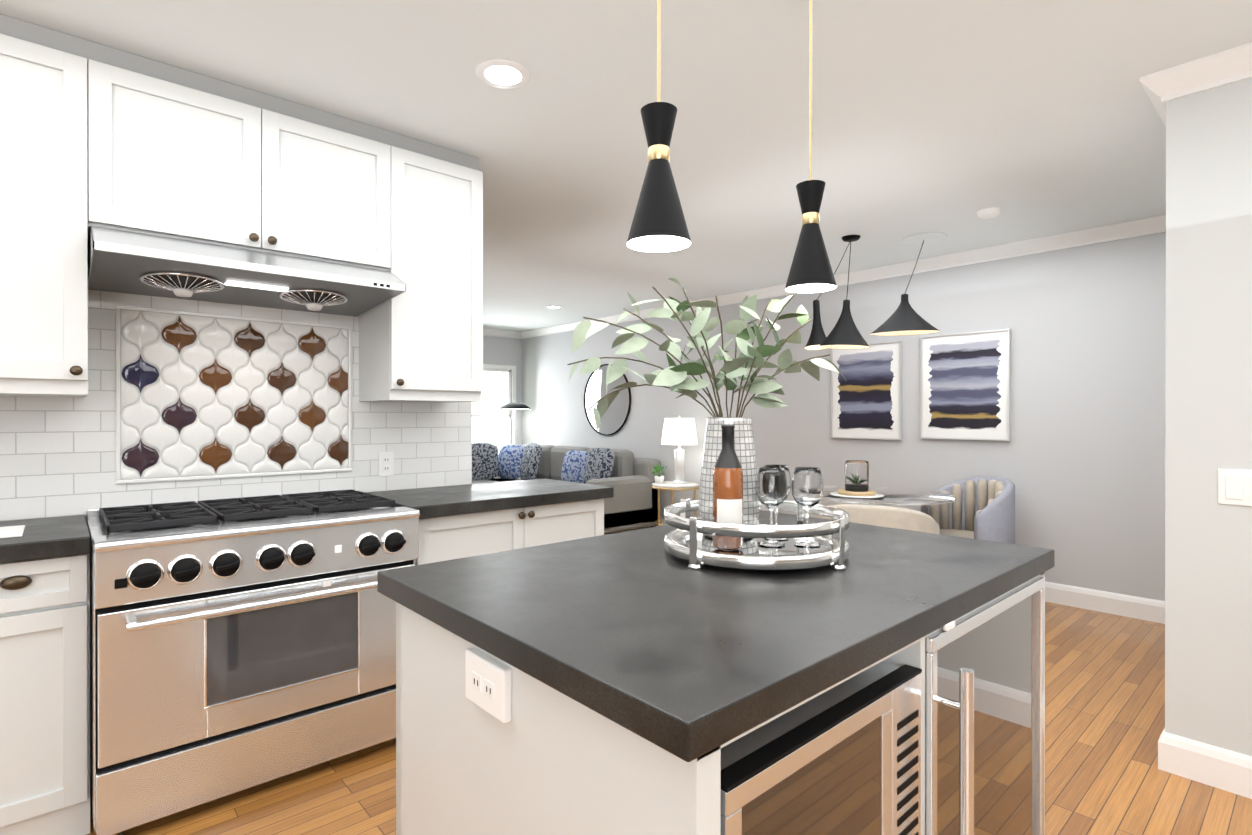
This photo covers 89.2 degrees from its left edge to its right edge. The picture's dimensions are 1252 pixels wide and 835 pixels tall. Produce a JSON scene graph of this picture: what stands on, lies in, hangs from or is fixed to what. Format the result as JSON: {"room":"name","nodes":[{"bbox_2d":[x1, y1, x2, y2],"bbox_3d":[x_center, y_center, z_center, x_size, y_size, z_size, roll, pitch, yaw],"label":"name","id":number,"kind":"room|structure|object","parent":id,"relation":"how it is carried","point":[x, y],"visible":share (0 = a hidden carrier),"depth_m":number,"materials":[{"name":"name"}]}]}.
{"room":"dining room and kitchen","nodes":[
{"label":"dining room and kitchen","id":0,"kind":"room"},
{"bbox_2d":[483,335,521,476],"bbox_3d":[-3.128,0.010,7.974,4.190,2.500,0.120,0,0,-42],"label":"wall","id":1,"kind":"structure","parent":0,"point":[501,351],"depth_m":9.19,"materials":[{"name":"grey paint"}]},
{"bbox_2d":[472,364,515,453],"bbox_3d":[-2.074,-0.027,8.881,1.230,1.450,0.168,0,0,-42],"label":"window","id":2,"kind":"structure","parent":1,"relation":"in","point":[491,421],"depth_m":9.13,"materials":[{"name":"white"}]},
{"bbox_2d":[483,328,518,338],"bbox_3d":[-3.051,-1.195,7.915,3.990,0.090,0.066,0,0,-42],"label":"crown molding","id":3,"kind":"structure","parent":1,"relation":"attached to","point":[487,332],"depth_m":9.04,"materials":[{"name":"white paint"}]},
{"bbox_2d":[0,0,1251,331],"bbox_3d":[-0.608,-1.259,2.243,8.310,0.060,12.020,0,0,-42],"label":"ceiling","id":4,"kind":"structure","parent":0,"point":[1030,118],"depth_m":2.50,"materials":[{"name":"white paint"}]},
{"bbox_2d":[475,59,530,88],"bbox_3d":[-0.440,-1.227,2.272,0.196,0.004,0.196,0,0,-42],"label":"recessed light","id":5,"kind":"object","parent":4,"relation":"in","point":[503,74],"visible":1,"depth_m":2.27,"materials":[{"name":"white"}]},
{"bbox_2d":[545,305,562,308],"bbox_3d":[-0.807,-1.237,7.109,0.196,0.004,0.196,0,0,-42],"label":"recessed light","id":6,"kind":"object","parent":4,"relation":"in","point":[554,307],"visible":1,"depth_m":7.12,"materials":[{"name":"white"}]},
{"bbox_2d":[626,0,691,252],"bbox_3d":[0.071,-0.801,1.375,0.142,0.852,0.142,0,0,-42],"label":"pendant light","id":7,"kind":"object","parent":4,"relation":"hanging from","point":[659,225],"visible":1,"depth_m":1.35,"materials":[{"name":"black metal"}]},
{"bbox_2d":[785,0,836,293],"bbox_3d":[0.516,-0.794,1.773,0.142,0.868,0.142,0,0,-42],"label":"pendant light","id":8,"kind":"object","parent":4,"relation":"hanging from","point":[811,272],"visible":1,"depth_m":1.75,"materials":[{"name":"black metal"}]},
{"bbox_2d":[804,232,947,349],"bbox_3d":[1.745,-0.864,4.465,0.927,0.738,0.460,0,0,12],"label":"cluster","id":9,"kind":"object","parent":4,"relation":"hanging from","point":[904,318],"visible":1,"depth_m":4.42,"materials":[{"name":"black metal"}]},
{"bbox_2d":[977,207,1001,218],"bbox_3d":[2.166,-1.214,3.784,0.130,0.035,0.130,0,0,-42],"label":"smoke detector","id":10,"kind":"object","parent":4,"relation":"attached to","point":[990,213],"visible":1,"depth_m":3.75,"materials":[{"name":"white plastic"}]},
{"bbox_2d":[86,527,1251,834],"bbox_3d":[-0.608,1.301,2.248,8.310,0.060,12.020,0,0,-42],"label":"floor","id":11,"kind":"structure","parent":0,"point":[1104,703],"depth_m":2.23,"materials":[{"name":"brown wood"}]},
{"bbox_2d":[0,555,89,834],"bbox_3d":[-2.052,0.841,1.907,0.658,0.864,0.542,0,0,-42],"label":"base cabinet","id":12,"kind":"object","parent":11,"relation":"on","point":[44,676],"depth_m":1.87,"materials":[{"name":"white wood"}]},
{"bbox_2d":[0,515,90,562],"bbox_3d":[-2.312,0.383,1.656,1.384,0.052,0.568,0,0,-42],"label":"countertop","id":13,"kind":"structure","parent":12,"relation":"on","point":[63,537],"depth_m":1.89,"materials":[{"name":"grey stone"}]},
{"bbox_2d":[0,525,24,538],"bbox_3d":[-2.062,0.354,1.824,0.480,0.006,0.230,0,0,-42],"label":"towel","id":14,"kind":"object","parent":13,"relation":"on","point":[11,531],"visible":0.98,"depth_m":1.95,"materials":[{"name":"white fabric"}]},
{"bbox_2d":[86,489,419,834],"bbox_3d":[-1.375,0.801,2.376,0.969,0.940,0.742,0,0,-42],"label":"range","id":15,"kind":"object","parent":11,"relation":"on","point":[239,644],"visible":1,"depth_m":2.08,"materials":[{"name":"silver metal"}]},
{"bbox_2d":[367,478,613,565],"bbox_3d":[-0.661,0.812,3.101,1.059,0.915,0.614,0,0,-42],"label":"base cabinet","id":16,"kind":"object","parent":11,"relation":"on","point":[461,521],"visible":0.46,"depth_m":2.89,"materials":[{"name":"white wood"}]},
{"bbox_2d":[500,402,529,444],"bbox_3d":[-1.546,0.523,8.839,0.430,1.470,0.430,0,0,-42],"label":"floor lamp","id":17,"kind":"object","parent":11,"relation":"on","point":[514,405],"visible":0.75,"depth_m":8.73,"materials":[{"name":"black metal"}]},
{"bbox_2d":[472,443,661,533],"bbox_3d":[-1.454,0.794,7.333,2.430,0.934,2.870,0,0,-42],"label":"sectional sofa","id":18,"kind":"object","parent":11,"relation":"on","point":[629,478],"visible":0.42,"depth_m":7.11,"materials":[{"name":"grey fabric"}]},
{"bbox_2d":[652,481,698,525],"bbox_3d":[0.503,0.968,6.473,0.484,0.590,0.484,0,0,-42],"label":"side table","id":19,"kind":"object","parent":11,"relation":"on","point":[671,486],"visible":0.69,"depth_m":6.34,"materials":[{"name":"white stone"}]},
{"bbox_2d":[652,465,667,483],"bbox_3d":[0.329,0.574,6.501,0.147,0.197,0.182,0,0,-42],"label":"potted plant","id":20,"kind":"object","parent":19,"relation":"on","point":[659,478],"visible":1,"depth_m":6.48,"materials":[{"name":"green plant"}]},
{"bbox_2d":[661,415,696,483],"bbox_3d":[0.546,0.325,6.484,0.370,0.695,0.370,0,0,-42],"label":"table lamp","id":21,"kind":"object","parent":19,"relation":"on","point":[679,431],"visible":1,"depth_m":6.37,"materials":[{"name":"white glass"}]},
{"bbox_2d":[377,562,1054,834],"bbox_3d":[0.310,0.835,1.535,1.404,0.875,1.000,0,0,-42],"label":"kitchen island","id":22,"kind":"object","parent":11,"relation":"on","point":[889,681],"depth_m":1.11,"materials":[{"name":"wood"}]},
{"bbox_2d":[377,510,1054,749],"bbox_3d":[0.287,0.376,1.575,1.440,0.047,0.965,0,0,-42],"label":"island countertop","id":23,"kind":"structure","parent":22,"relation":"on","point":[686,655],"depth_m":1.17,"materials":[{"name":"grey stone"}]},
{"bbox_2d":[664,498,848,570],"bbox_3d":[0.332,0.292,1.644,0.502,0.120,0.502,0,0,-42],"label":"tray","id":24,"kind":"object","parent":23,"relation":"on","point":[689,541],"visible":0.9,"depth_m":1.47,"materials":[{"name":"silver metal"}]},
{"bbox_2d":[713,425,742,549],"bbox_3d":[0.254,0.172,1.581,0.076,0.306,0.076,0,0,-42],"label":"wine bottle","id":25,"kind":"object","parent":24,"relation":"on","point":[727,489],"visible":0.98,"depth_m":1.55,"materials":[{"name":"orange glass"}]},
{"bbox_2d":[699,417,759,539],"bbox_3d":[0.284,0.162,1.749,0.166,0.325,0.166,0,0,-42],"label":"vase","id":26,"kind":"object","parent":24,"relation":"on","point":[744,446],"visible":0.52,"depth_m":1.70,"materials":[{"name":"ceramic"}]},
{"bbox_2d":[567,278,845,429],"bbox_3d":[0.177,-0.058,1.786,0.636,0.666,0.610,0,0,-42],"label":"eucalyptus branches","id":27,"kind":"object","parent":26,"relation":"in","point":[675,375],"visible":0.85,"depth_m":1.74,"materials":[{"name":"green plant"}]},
{"bbox_2d":[756,467,787,546],"bbox_3d":[0.373,0.227,1.628,0.080,0.195,0.080,0,0,-42],"label":"wine glass","id":28,"kind":"object","parent":24,"relation":"on","point":[771,488],"visible":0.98,"depth_m":1.60,"materials":[{"name":"clear glass"}]},
{"bbox_2d":[764,464,790,539],"bbox_3d":[0.407,0.227,1.718,0.080,0.195,0.080,0,0,-42],"label":"wine glass","id":29,"kind":"object","parent":24,"relation":"on","point":[787,471],"visible":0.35,"depth_m":1.70,"materials":[{"name":"clear glass"}]},
{"bbox_2d":[791,467,823,546],"bbox_3d":[0.466,0.227,1.630,0.080,0.195,0.080,0,0,-42],"label":"wine glass","id":30,"kind":"object","parent":24,"relation":"on","point":[807,486],"visible":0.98,"depth_m":1.60,"materials":[{"name":"clear glass"}]},
{"bbox_2d":[791,485,956,505],"bbox_3d":[1.672,0.894,4.340,1.050,0.747,1.050,0,0,-42],"label":"dining table","id":31,"kind":"object","parent":11,"relation":"on","point":[896,496],"visible":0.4,"depth_m":4.08,"materials":[{"name":"white stone"}]},
{"bbox_2d":[830,460,883,497],"bbox_3d":[1.547,0.403,4.254,0.340,0.235,0.340,0,0,-42],"label":"terrarium","id":32,"kind":"object","parent":31,"relation":"on","point":[856,478],"visible":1,"depth_m":4.19,"materials":[{"name":"clear glass"}]},
{"bbox_2d":[814,504,939,533],"bbox_3d":[1.420,0.869,3.626,0.670,0.800,0.597,0,0,26],"label":"dining chair","id":33,"kind":"object","parent":11,"relation":"on","point":[897,518],"visible":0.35,"depth_m":3.35,"materials":[{"name":"beige fabric"}]},
{"bbox_2d":[921,477,1014,543],"bbox_3d":[2.347,0.842,4.367,0.547,0.850,0.620,0,0,-10],"label":"dining chair","id":34,"kind":"object","parent":11,"relation":"on","point":[981,508],"visible":0.52,"depth_m":4.44,"materials":[{"name":"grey fabric"}]},
{"bbox_2d":[522,232,1165,600],"bbox_3d":[2.445,0.016,4.975,0.120,2.500,12.020,0,0,-42],"label":"wall","id":35,"kind":"structure","parent":0,"point":[1078,460],"depth_m":4.49,"materials":[{"name":"grey paint"}]},
{"bbox_2d":[584,364,630,435],"bbox_3d":[-0.243,-0.220,7.870,0.022,0.890,0.890,0,0,-42],"label":"round mirror","id":36,"kind":"object","parent":35,"relation":"attached to","point":[614,418],"visible":0.73,"depth_m":7.87,"materials":[{"name":"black mirror"}]},
{"bbox_2d":[519,215,1165,338],"bbox_3d":[0.969,-1.192,6.483,0.066,0.090,7.560,0,0,-42],"label":"crown molding","id":37,"kind":"structure","parent":35,"relation":"attached to","point":[1157,224],"depth_m":4.76,"materials":[{"name":"white paint"}]},
{"bbox_2d":[831,341,901,439],"bbox_3d":[2.013,-0.220,5.340,0.032,0.800,0.610,0,0,-42],"label":"abstract painting","id":38,"kind":"object","parent":35,"relation":"attached to","point":[866,398],"visible":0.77,"depth_m":5.31,"materials":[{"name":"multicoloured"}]},
{"bbox_2d":[655,517,1164,623],"bbox_3d":[0.987,1.195,6.504,0.017,0.135,7.560,0,0,-42],"label":"baseboard","id":39,"kind":"structure","parent":35,"relation":"attached to","point":[1141,608],"depth_m":4.11,"materials":[{"name":"white"}]},
{"bbox_2d":[920,329,1010,440],"bbox_3d":[2.531,-0.234,4.760,0.032,0.800,0.625,0,0,-42],"label":"abstract painting","id":40,"kind":"object","parent":35,"relation":"attached to","point":[965,386],"visible":0.88,"depth_m":4.74,"materials":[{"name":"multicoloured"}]},
{"bbox_2d":[1165,77,1251,756],"bbox_3d":[4.176,0.023,1.372,2.100,2.500,4.340,0,0,-42],"label":"wall","id":41,"kind":"structure","parent":0,"point":[1208,577],"depth_m":2.20,"materials":[{"name":"grey paint"}]},
{"bbox_2d":[1156,106,1165,125],"bbox_3d":[2.682,-1.185,2.989,2.010,0.090,0.066,0,0,-42],"label":"crown molding","id":42,"kind":"structure","parent":41,"relation":"attached to","point":[1162,109],"depth_m":2.49,"materials":[{"name":"white paint"}]},
{"bbox_2d":[1139,42,1251,109],"bbox_3d":[3.347,-1.180,0.672,0.066,0.090,4.406,0,0,-42],"label":"crown molding","id":43,"kind":"structure","parent":41,"relation":"attached to","point":[1212,71],"depth_m":2.19,"materials":[{"name":"white paint"}]},
{"bbox_2d":[1158,728,1251,798],"bbox_3d":[3.381,1.207,0.675,0.017,0.135,4.357,0,0,-42],"label":"baseboard","id":44,"kind":"structure","parent":41,"relation":"attached to","point":[1215,767],"depth_m":2.20,"materials":[{"name":"white"}]},
{"bbox_2d":[1218,469,1251,505],"bbox_3d":[2.087,0.237,2.127,0.011,0.120,0.150,0,0,-42],"label":"light switch","id":45,"kind":"object","parent":41,"relation":"attached to","point":[1234,487],"visible":1,"depth_m":2.15,"materials":[{"name":"white plastic"}]},
{"bbox_3d":[-2.635,0.022,1.841,4.750,2.500,0.120,0,0,-42],"label":"wall","id":46,"kind":"structure","parent":0,"visible":0},
{"bbox_2d":[0,14,95,396],"bbox_3d":[-2.110,-0.650,1.953,0.683,1.153,0.389,0,0,-42],"label":"upper cabinet","id":47,"kind":"object","parent":46,"relation":"attached to","point":[48,76],"depth_m":1.98,"materials":[{"name":"white wood"}]},
{"bbox_2d":[115,305,351,483],"bbox_3d":[-1.597,-0.087,2.668,0.858,0.673,0.010,0,0,-42],"label":"backsplash panel","id":48,"kind":"object","parent":46,"relation":"attached to","point":[199,395],"visible":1,"depth_m":2.62,"materials":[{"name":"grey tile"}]},
{"bbox_2d":[0,290,471,520],"bbox_3d":[-2.070,-0.116,2.258,3.348,1.065,0.008,0,0,-42],"label":"tile backsplash","id":49,"kind":"structure","parent":46,"relation":"attached to","point":[57,456],"depth_m":2.43,"materials":[{"name":"white tile"}]},
{"bbox_2d":[379,452,393,475],"bbox_3d":[-1.157,0.225,3.062,0.072,0.116,0.009,0,0,-42],"label":"outlet","id":50,"kind":"object","parent":49,"relation":"attached to","point":[386,463],"visible":1,"depth_m":3.06,"materials":[{"name":"white plastic"}]},
{"bbox_2d":[96,43,395,273],"bbox_3d":[-1.491,-0.923,2.507,0.980,0.609,0.389,0,0,-42],"label":"upper cabinet","id":51,"kind":"object","parent":46,"relation":"attached to","point":[96,134],"depth_m":2.32,"materials":[{"name":"white wood"}]},
{"bbox_2d":[88,226,405,316],"bbox_3d":[-1.433,-0.527,2.443,0.968,0.180,0.562,0,0,-42],"label":"range hood","id":52,"kind":"object","parent":46,"relation":"attached to","point":[123,261],"visible":0.98,"depth_m":2.29,"materials":[{"name":"silver metal"}]},
{"bbox_2d":[359,133,482,402],"bbox_3d":[-0.962,-0.652,2.980,0.437,1.153,0.389,0,0,-42],"label":"upper cabinet","id":53,"kind":"object","parent":46,"relation":"attached to","point":[424,343],"depth_m":2.84,"materials":[{"name":"white wood"}]}
]}

